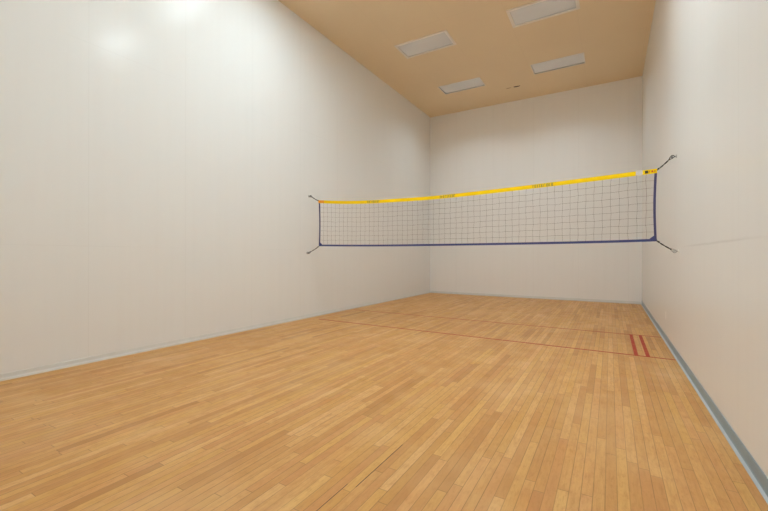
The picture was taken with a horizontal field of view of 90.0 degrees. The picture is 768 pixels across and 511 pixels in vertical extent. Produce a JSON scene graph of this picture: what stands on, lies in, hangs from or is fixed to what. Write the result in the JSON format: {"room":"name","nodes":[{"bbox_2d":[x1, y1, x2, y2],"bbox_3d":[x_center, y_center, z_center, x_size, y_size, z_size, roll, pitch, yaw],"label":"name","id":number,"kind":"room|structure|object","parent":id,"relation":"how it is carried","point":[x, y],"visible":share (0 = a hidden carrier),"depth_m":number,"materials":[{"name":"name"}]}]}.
{"room":"sports hall","nodes":[
{"label":"sports hall","id":0,"kind":"room"},
{"bbox_2d":[0,0,429,373],"bbox_3d":[-1.626,-1.759,8.020,0.150,6.100,12.789,0,0,30],"label":"wall","id":1,"kind":"structure","parent":0,"point":[161,161],"depth_m":5.67,"materials":[{"name":"white paint"}]},
{"bbox_2d":[0,291,429,380],"bbox_3d":[-1.556,1.256,7.976,0.024,0.070,12.489,0,0,30],"label":"baseboard","id":2,"kind":"structure","parent":1,"relation":"attached to","point":[41,369],"depth_m":5.33,"materials":[{"name":"grey plastic"}]},
{"bbox_2d":[0,293,767,510],"bbox_3d":[1.076,1.371,6.426,6.432,0.150,12.789,0,0,30],"label":"floor","id":3,"kind":"structure","parent":0,"point":[313,413],"depth_m":2.93,"materials":[{"name":"brown wood"}]},
{"bbox_2d":[321,319,674,359],"bbox_3d":[1.153,1.295,6.292,5.803,0.001,0.038,0,0,31],"label":"court line","id":4,"kind":"object","parent":3,"relation":"on","point":[321,319],"visible":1,"depth_m":5.72,"materials":[{"name":"red paint"}]},
{"bbox_2d":[362,310,654,336],"bbox_3d":[1.840,1.296,7.636,5.982,0.001,0.032,0,0,31],"label":"court line","id":5,"kind":"object","parent":3,"relation":"on","point":[362,310],"visible":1,"depth_m":7.22,"materials":[{"name":"red paint"}]},
{"bbox_2d":[629,335,637,354],"bbox_3d":[3.671,1.300,5.654,0.044,0.001,1.492,0,0,30],"label":"court line","id":6,"kind":"object","parent":3,"relation":"on","point":[631,336],"visible":1,"depth_m":5.54,"materials":[{"name":"red paint"}]},
{"bbox_2d":[639,335,649,356],"bbox_3d":[3.781,1.300,5.590,0.044,0.001,1.492,0,0,30],"label":"court line","id":7,"kind":"object","parent":3,"relation":"on","point":[640,337],"visible":1,"depth_m":5.48,"materials":[{"name":"red paint"}]},
{"bbox_2d":[278,0,655,116],"bbox_3d":[1.086,-4.879,6.426,6.432,0.150,12.789,0,0,30],"label":"ceiling","id":8,"kind":"structure","parent":0,"point":[612,35],"depth_m":8.65,"materials":[{"name":"beige paint"}]},
{"bbox_2d":[394,30,456,58],"bbox_3d":[0.942,-4.848,8.756,1.260,0.114,0.660,0,0,30],"label":"ceiling light","id":9,"kind":"object","parent":8,"relation":"attached to","point":[442,39],"visible":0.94,"depth_m":8.76,"materials":[{"name":"white plastic"}]},
{"bbox_2d":[438,77,485,94],"bbox_3d":[2.201,-4.850,10.893,1.212,0.105,0.612,0,0,30],"label":"ceiling light","id":10,"kind":"object","parent":8,"relation":"attached to","point":[473,83],"visible":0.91,"depth_m":10.92,"materials":[{"name":"white plastic"}]},
{"bbox_2d":[506,0,579,27],"bbox_3d":[3.097,-4.844,7.488,1.260,0.114,0.660,0,0,30],"label":"ceiling light","id":11,"kind":"object","parent":8,"relation":"attached to","point":[535,11],"visible":0.98,"depth_m":7.54,"materials":[{"name":"white plastic"}]},
{"bbox_2d":[530,52,585,74],"bbox_3d":[4.355,-4.847,9.625,1.212,0.105,0.612,0,0,30],"label":"ceiling light","id":12,"kind":"object","parent":8,"relation":"attached to","point":[572,60],"visible":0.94,"depth_m":9.65,"materials":[{"name":"white plastic"}]},
{"bbox_2d":[430,76,641,303],"bbox_3d":[4.287,-1.750,11.872,6.132,6.100,0.150,0,0,30],"label":"wall","id":13,"kind":"structure","parent":0,"point":[595,130],"depth_m":11.51,"materials":[{"name":"white paint"}]},
{"bbox_2d":[431,291,640,303],"bbox_3d":[4.238,1.265,11.797,6.082,0.070,0.024,0,0,30],"label":"baseboard","id":14,"kind":"structure","parent":13,"relation":"attached to","point":[443,292],"depth_m":11.51,"materials":[{"name":"grey plastic"}]},
{"bbox_2d":[642,0,767,477],"bbox_3d":[3.787,-1.750,4.832,0.150,6.100,12.789,0,0,30],"label":"wall","id":15,"kind":"structure","parent":0,"point":[705,75],"depth_m":3.14,"materials":[{"name":"white paint"}]},
{"bbox_2d":[641,302,767,503],"bbox_3d":[3.708,1.251,4.877,0.024,0.098,12.489,0,0,30],"label":"baseboard","id":16,"kind":"structure","parent":15,"relation":"attached to","point":[755,472],"depth_m":2.83,"materials":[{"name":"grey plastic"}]},
{"bbox_3d":[3.727,-1.275,4.944,0.066,0.052,0.052,0,0,30],"label":"wall hook","id":17,"kind":"object","parent":15,"relation":"attached to","visible":0},
{"bbox_2d":[309,156,674,252],"bbox_3d":[1.086,-0.663,6.434,6.062,1.248,0.199,0,0,31],"label":"net","id":18,"kind":"object","parent":17,"relation":"hanging from","point":[650,171],"visible":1,"depth_m":5.90,"materials":[{"name":"black fabric"}]}
]}

